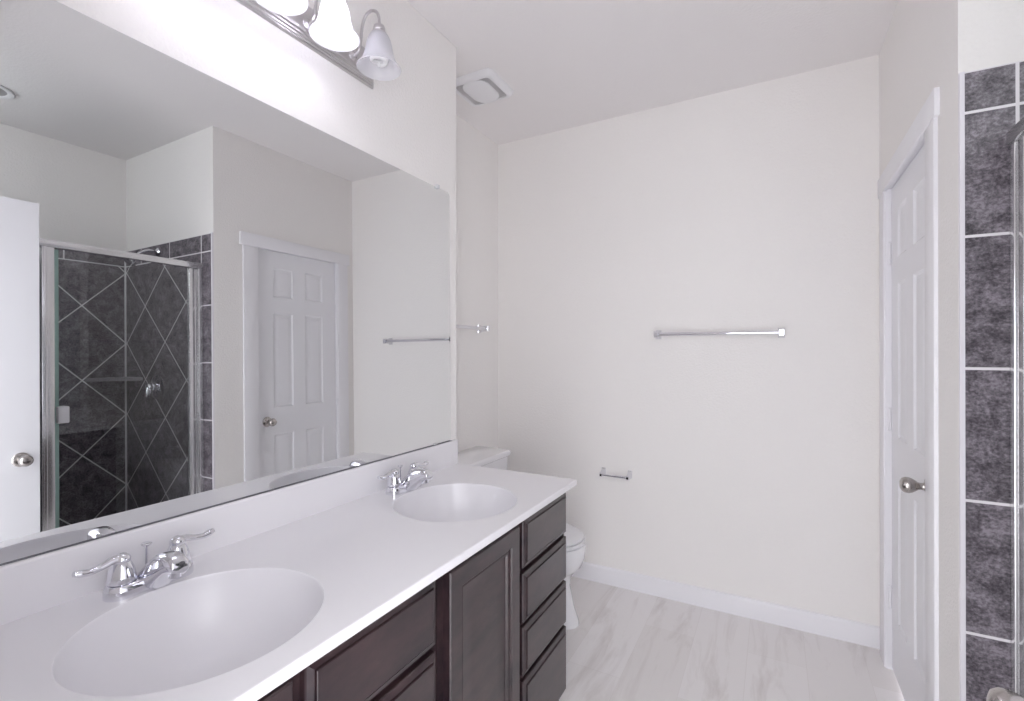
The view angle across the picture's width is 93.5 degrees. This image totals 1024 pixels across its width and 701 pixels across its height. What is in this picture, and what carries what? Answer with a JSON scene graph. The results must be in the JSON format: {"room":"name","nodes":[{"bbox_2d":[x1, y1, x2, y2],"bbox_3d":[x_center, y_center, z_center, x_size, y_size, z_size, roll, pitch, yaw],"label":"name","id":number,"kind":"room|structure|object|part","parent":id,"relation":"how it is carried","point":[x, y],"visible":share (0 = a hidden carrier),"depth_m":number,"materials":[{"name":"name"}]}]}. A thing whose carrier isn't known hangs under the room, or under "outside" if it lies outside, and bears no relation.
{"room":"bathroom","nodes":[
{"label":"bathroom","id":0,"kind":"room"},
{"bbox_2d":[55,0,455,439],"bbox_3d":[-0.893,0.000,1.488,0.473,2.740,1.818,0,0,29],"label":"wall","id":1,"kind":"structure","parent":0,"point":[407,122],"depth_m":1.59,"materials":[{"name":"white paint"}]},
{"bbox_2d":[0,0,451,565],"bbox_3d":[-0.654,-0.154,1.413,0.017,1.099,1.605,0,0,29],"label":"wall mirror","id":2,"kind":"object","parent":1,"relation":"attached to","point":[211,296],"visible":1,"depth_m":1.16,"materials":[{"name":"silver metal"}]},
{"bbox_2d":[0,439,457,625],"bbox_3d":[-0.651,0.449,1.413,0.020,0.107,1.678,0,0,29],"label":"backsplash","id":3,"kind":"structure","parent":1,"relation":"attached to","point":[29,586],"depth_m":1.18,"materials":[{"name":"white stone"}]},
{"bbox_2d":[236,0,400,88],"bbox_3d":[-0.587,-1.007,1.331,0.214,0.203,0.764,0,0,29],"label":"vanity light","id":4,"kind":"object","parent":1,"relation":"attached to","point":[330,33],"visible":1,"depth_m":1.44,"materials":[{"name":"white glass"}]},
{"bbox_3d":[-0.597,-0.961,1.235,0.139,0.110,0.139,0,0,29],"label":"lamp shade","id":5,"kind":"part","parent":4,"relation":"part of","materials":[{"name":"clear glass"}]},
{"bbox_3d":[-0.562,-1.037,1.419,0.124,0.142,0.032,0,0,29],"label":"lamp arm","id":6,"kind":"part","parent":4,"relation":"part of","materials":[{"name":"silver metal"}]},
{"bbox_3d":[-0.512,-0.961,1.392,0.139,0.110,0.139,0,0,29],"label":"lamp shade","id":7,"kind":"part","parent":4,"relation":"part of","materials":[{"name":"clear glass"}]},
{"bbox_3d":[-0.512,-0.951,1.392,0.060,0.071,0.060,0,0,29],"label":"spiral bulb","id":8,"kind":"part","parent":4,"relation":"part of","materials":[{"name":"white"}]},
{"bbox_3d":[-0.477,-1.037,1.575,0.124,0.142,0.032,0,0,29],"label":"lamp arm","id":9,"kind":"part","parent":4,"relation":"part of","materials":[{"name":"silver metal"}]},
{"bbox_3d":[-0.427,-0.960,1.548,0.139,0.110,0.139,0,0,29],"label":"lamp shade","id":10,"kind":"part","parent":4,"relation":"part of","materials":[{"name":"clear glass"}]},
{"bbox_3d":[-0.427,-0.951,1.548,0.060,0.071,0.060,0,0,29],"label":"spiral bulb","id":11,"kind":"part","parent":4,"relation":"part of","materials":[{"name":"white glass"}]},
{"bbox_2d":[456,114,497,451],"bbox_3d":[-0.353,0.003,2.847,0.120,2.740,1.106,0,0,29],"label":"wall","id":12,"kind":"structure","parent":0,"point":[476,154],"depth_m":2.97,"materials":[{"name":"white paint"}]},
{"bbox_2d":[456,324,489,332],"bbox_3d":[-0.320,-0.135,2.703,0.075,0.050,0.640,0,0,29],"label":"towel bar","id":13,"kind":"object","parent":12,"relation":"attached to","point":[479,328],"visible":0.53,"depth_m":2.86,"materials":[{"name":"silver metal"}]},
{"bbox_3d":[-0.174,-0.134,2.971,0.075,0.050,0.030,0,0,29],"label":"post","id":14,"kind":"part","parent":13,"relation":"part of","materials":[{"name":"silver metal"}]},
{"bbox_2d":[407,0,897,144],"bbox_3d":[0.559,-1.410,1.361,3.700,0.080,2.980,0,0,29],"label":"ceiling","id":15,"kind":"structure","parent":0,"point":[566,64],"depth_m":2.18,"materials":[{"name":"white paint"}]},
{"bbox_2d":[456,68,513,106],"bbox_3d":[-0.160,-1.348,2.499,0.264,0.038,0.264,0,0,29],"label":"exhaust fan","id":16,"kind":"object","parent":15,"relation":"attached to","point":[484,86],"visible":0.92,"depth_m":2.46,"materials":[{"name":"white plastic"}]},
{"bbox_3d":[-0.160,-1.339,2.499,0.148,0.018,0.208,0,0,29],"label":"panel","id":17,"kind":"part","parent":16,"relation":"part of","materials":[{"name":"white plastic"}]},
{"bbox_2d":[498,55,879,626],"bbox_3d":[0.879,0.003,2.737,2.189,2.740,0.120,0,0,29],"label":"wall","id":18,"kind":"structure","parent":0,"point":[753,461],"depth_m":2.57,"materials":[{"name":"white paint"}]},
{"bbox_2d":[599,467,631,479],"bbox_3d":[0.597,0.713,2.785,0.180,0.044,0.062,0,0,29],"label":"toilet paper holder","id":19,"kind":"object","parent":18,"relation":"attached to","point":[602,473],"visible":1,"depth_m":2.76,"materials":[{"name":"silver metal"}]},
{"bbox_3d":[0.528,0.713,2.823,0.024,0.044,0.062,0,0,29],"label":"post","id":20,"kind":"part","parent":19,"relation":"part of","materials":[{"name":"silver metal"}]},
{"bbox_3d":[0.665,0.713,2.748,0.024,0.044,0.062,0,0,29],"label":"post","id":21,"kind":"part","parent":19,"relation":"part of","materials":[{"name":"silver metal"}]},
{"bbox_2d":[654,328,784,338],"bbox_3d":[1.068,-0.088,2.523,0.630,0.050,0.075,0,0,29],"label":"towel bar","id":22,"kind":"object","parent":18,"relation":"attached to","point":[780,332],"visible":1,"depth_m":2.48,"materials":[{"name":"silver metal"}]},
{"bbox_3d":[0.804,-0.088,2.666,0.030,0.050,0.075,0,0,29],"label":"post","id":23,"kind":"part","parent":22,"relation":"part of","materials":[{"name":"silver metal"}]},
{"bbox_3d":[1.331,-0.089,2.379,0.030,0.050,0.075,0,0,29],"label":"post","id":24,"kind":"part","parent":22,"relation":"part of","materials":[{"name":"silver metal"}]},
{"bbox_2d":[572,561,879,648],"bbox_3d":[0.799,1.324,2.702,2.039,0.099,0.013,0,0,29],"label":"baseboard","id":25,"kind":"structure","parent":18,"relation":"attached to","point":[864,634],"depth_m":2.49,"materials":[{"name":"white wood"}]},
{"bbox_2d":[559,576,904,700],"bbox_3d":[0.255,1.394,0.798,3.700,0.050,4.250,0,0,29],"label":"floor","id":26,"kind":"structure","parent":0,"point":[626,645],"depth_m":2.15,"materials":[{"name":"white tile"}]},
{"bbox_2d":[247,568,436,700],"bbox_3d":[-0.610,0.948,0.921,0.556,0.842,0.847,0,0,29],"label":"vanity cabinet","id":27,"kind":"object","parent":26,"relation":"on","point":[393,658],"visible":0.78,"depth_m":0.98,"materials":[{"name":"brown wood"}]},
{"bbox_3d":[-0.458,0.923,0.642,0.024,0.754,0.363,0,0,29],"label":"cabinet door","id":28,"kind":"part","parent":27,"relation":"part of","materials":[{"name":"brown wood"}]},
{"bbox_2d":[0,464,576,700],"bbox_3d":[-0.405,0.582,1.280,0.580,0.160,1.680,0,0,29],"label":"countertop","id":29,"kind":"structure","parent":27,"relation":"on","point":[225,630],"depth_m":1.04,"materials":[{"name":"white stone"}]},
{"bbox_2d":[72,528,214,601],"bbox_3d":[-0.738,0.458,1.014,0.146,0.086,0.264,0,0,29],"label":"faucet","id":30,"kind":"object","parent":29,"relation":"on","point":[123,582],"visible":1,"depth_m":0.98,"materials":[{"name":"silver metal"}]},
{"bbox_3d":[-0.816,0.427,0.960,0.031,0.024,0.095,0,0,29],"label":"lever","id":31,"kind":"part","parent":30,"relation":"part of","materials":[{"name":"silver metal"}]},
{"bbox_3d":[-0.801,0.455,0.988,0.050,0.042,0.050,0,0,29],"label":"handle","id":32,"kind":"part","parent":30,"relation":"part of","materials":[{"name":"silver metal"}]},
{"bbox_3d":[-0.792,0.450,1.044,0.022,0.068,0.022,0,0,29],"label":"lift rod","id":33,"kind":"part","parent":30,"relation":"part of","materials":[{"name":"silver metal"}]},
{"bbox_3d":[-0.776,0.488,1.034,0.059,0.026,0.167,0,0,29],"label":"plate","id":34,"kind":"part","parent":30,"relation":"part of","materials":[{"name":"silver metal"}]},
{"bbox_3d":[-0.725,0.459,1.007,0.116,0.086,0.062,0,0,29],"label":"spout","id":35,"kind":"part","parent":30,"relation":"part of","materials":[{"name":"silver metal"}]},
{"bbox_3d":[-0.750,0.455,1.081,0.050,0.042,0.050,0,0,29],"label":"handle","id":36,"kind":"part","parent":30,"relation":"part of","materials":[{"name":"silver metal"}]},
{"bbox_3d":[-0.735,0.428,1.109,0.031,0.024,0.095,0,0,29],"label":"lever","id":37,"kind":"part","parent":30,"relation":"part of","materials":[{"name":"silver metal"}]},
{"bbox_2d":[52,568,323,696],"bbox_3d":[-0.574,0.581,0.904,0.404,0.160,0.420,0,0,29],"label":"basin","id":38,"kind":"object","parent":29,"relation":"in","point":[192,635],"depth_m":1.00,"materials":[{"name":"white ceramic"}]},
{"bbox_2d":[377,461,432,495],"bbox_3d":[-0.351,0.460,1.722,0.146,0.086,0.264,0,0,29],"label":"faucet","id":39,"kind":"object","parent":29,"relation":"on","point":[416,476],"visible":1,"depth_m":1.69,"materials":[{"name":"silver metal"}]},
{"bbox_3d":[-0.430,0.429,1.669,0.031,0.024,0.095,0,0,29],"label":"lever","id":40,"kind":"part","parent":39,"relation":"part of","materials":[{"name":"silver metal"}]},
{"bbox_3d":[-0.414,0.456,1.697,0.050,0.042,0.050,0,0,29],"label":"handle","id":41,"kind":"part","parent":39,"relation":"part of","materials":[{"name":"silver metal"}]},
{"bbox_3d":[-0.389,0.490,1.743,0.059,0.026,0.167,0,0,29],"label":"plate","id":42,"kind":"part","parent":39,"relation":"part of","materials":[{"name":"silver metal"}]},
{"bbox_3d":[-0.338,0.460,1.715,0.116,0.086,0.062,0,0,29],"label":"spout","id":43,"kind":"part","parent":39,"relation":"part of","materials":[{"name":"silver metal"}]},
{"bbox_3d":[-0.349,0.429,1.817,0.031,0.024,0.095,0,0,29],"label":"lever","id":44,"kind":"part","parent":39,"relation":"part of","materials":[{"name":"silver metal"}]},
{"bbox_2d":[393,483,516,521],"bbox_3d":[-0.187,0.583,1.615,0.404,0.160,0.420,0,0,29],"label":"basin","id":45,"kind":"object","parent":29,"relation":"in","point":[430,502],"depth_m":1.77,"materials":[{"name":"white ceramic"}]},
{"bbox_3d":[-0.271,0.619,0.987,0.024,0.157,0.362,0,0,29],"label":"drawer","id":46,"kind":"part","parent":27,"relation":"part of","materials":[{"name":"brown wood"}]},
{"bbox_3d":[-0.271,0.794,0.986,0.024,0.159,0.362,0,0,29],"label":"drawer","id":47,"kind":"part","parent":27,"relation":"part of","materials":[{"name":"brown wood"}]},
{"bbox_2d":[436,493,565,700],"bbox_3d":[-0.214,0.950,1.647,0.556,0.842,0.803,0,0,29],"label":"vanity cabinet","id":48,"kind":"object","parent":26,"relation":"on","point":[501,614],"visible":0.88,"depth_m":1.45,"materials":[{"name":"brown wood"}]},
{"bbox_3d":[-0.073,0.925,1.349,0.024,0.754,0.367,0,0,29],"label":"cabinet door","id":49,"kind":"part","parent":48,"relation":"part of","materials":[{"name":"brown wood"}]},
{"bbox_3d":[0.118,0.620,1.701,0.024,0.157,0.363,0,0,29],"label":"drawer","id":50,"kind":"part","parent":48,"relation":"part of","materials":[{"name":"brown wood"}]},
{"bbox_3d":[-0.084,1.183,1.810,0.484,0.241,0.363,0,0,29],"label":"drawer","id":51,"kind":"part","parent":48,"relation":"part of","materials":[{"name":"brown wood"}]},
{"bbox_3d":[-0.084,0.967,1.810,0.484,0.157,0.363,0,0,29],"label":"drawer","id":52,"kind":"part","parent":48,"relation":"part of","materials":[{"name":"brown wood"}]},
{"bbox_3d":[0.118,0.795,1.701,0.024,0.159,0.363,0,0,29],"label":"drawer","id":53,"kind":"part","parent":48,"relation":"part of","materials":[{"name":"brown wood"}]},
{"bbox_2d":[458,446,585,629],"bbox_3d":[0.017,0.978,2.572,0.775,0.790,0.470,0,0,29],"label":"toilet","id":54,"kind":"object","parent":26,"relation":"on","point":[490,457],"visible":0.22,"depth_m":2.43,"materials":[{"name":"white ceramic"}]},
{"bbox_3d":[-0.215,0.600,2.699,0.247,0.033,0.470,0,0,29],"label":"tank lid","id":55,"kind":"part","parent":54,"relation":"part of","materials":[{"name":"white ceramic"}]},
{"bbox_3d":[-0.219,0.787,2.701,0.228,0.343,0.448,0,0,29],"label":"tank","id":56,"kind":"part","parent":54,"relation":"part of","materials":[{"name":"white ceramic"}]},
{"bbox_3d":[0.112,0.946,2.520,0.537,0.042,0.376,0,0,29],"label":"seat lid","id":57,"kind":"part","parent":54,"relation":"part of","materials":[{"name":"white plastic"}]},
{"bbox_3d":[0.127,0.959,2.512,0.516,0.018,0.380,0,0,29],"label":"seat","id":58,"kind":"part","parent":54,"relation":"part of","materials":[{"name":"white plastic"}]},
{"bbox_3d":[0.949,1.319,0.682,0.130,0.100,1.231,0,0,29],"label":"curb","id":59,"kind":"object","parent":26,"relation":"on","visible":0},
{"bbox_2d":[1006,117,1023,697],"bbox_3d":[0.977,0.358,0.673,0.060,1.822,1.222,0,0,29],"label":"shower door frame","id":60,"kind":"structure","parent":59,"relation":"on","point":[1014,136],"depth_m":1.19,"materials":[{"name":"silver metal"}]},
{"bbox_3d":[0.977,-0.536,0.675,0.040,0.034,1.222,0,0,29],"label":"header rail","id":61,"kind":"part","parent":60,"relation":"part of","materials":[{"name":"silver metal"}]},
{"bbox_2d":[879,0,1017,700],"bbox_3d":[1.491,0.001,1.724,0.115,2.740,1.094,0,0,29],"label":"wall","id":62,"kind":"structure","parent":0,"point":[926,45],"depth_m":1.37,"materials":[{"name":"white paint"}]},
{"bbox_2d":[888,144,925,700],"bbox_3d":[1.465,0.333,1.805,0.113,2.052,0.642,0,0,29],"label":"door","id":63,"kind":"structure","parent":62,"relation":"in","point":[906,252],"depth_m":1.80,"materials":[{"name":"white paint"}]},
{"bbox_3d":[1.327,0.446,1.588,0.078,0.066,0.066,0,0,29],"label":"knob","id":64,"kind":"part","parent":63,"relation":"part of","materials":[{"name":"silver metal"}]},
{"bbox_2d":[878,87,939,700],"bbox_3d":[1.510,0.298,1.773,0.129,2.145,0.884,0,0,29],"label":"door frame","id":65,"kind":"structure","parent":62,"relation":"attached to","point":[924,129],"depth_m":1.50,"materials":[{"name":"white wood"}]},
{"bbox_2d":[958,72,965,700],"bbox_3d":[1.182,0.320,1.264,0.011,2.100,0.010,0,0,29],"label":"trim","id":66,"kind":"structure","parent":62,"relation":"attached to","point":[961,76],"depth_m":1.26,"materials":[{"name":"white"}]},
{"bbox_2d":[986,687,1023,700],"bbox_3d":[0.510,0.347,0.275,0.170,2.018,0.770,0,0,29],"label":"door knob","id":67,"kind":"object","parent":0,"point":[998,693],"depth_m":0.58,"materials":[{"name":"silver metal"}]},
{"bbox_2d":[1018,0,1023,60],"bbox_3d":[1.760,-0.001,1.011,1.039,2.740,0.100,0,0,29],"label":"wall","id":68,"kind":"structure","parent":0,"point":[1020,2],"depth_m":1.22,"materials":[{"name":"white paint"}]},
{"bbox_2d":[965,60,1023,700],"bbox_3d":[1.635,0.321,1.017,1.023,2.097,0.011,0,0,29],"label":"tiled wall","id":69,"kind":"structure","parent":68,"relation":"attached to","point":[994,96],"depth_m":1.24,"materials":[{"name":"tile"}]}
]}

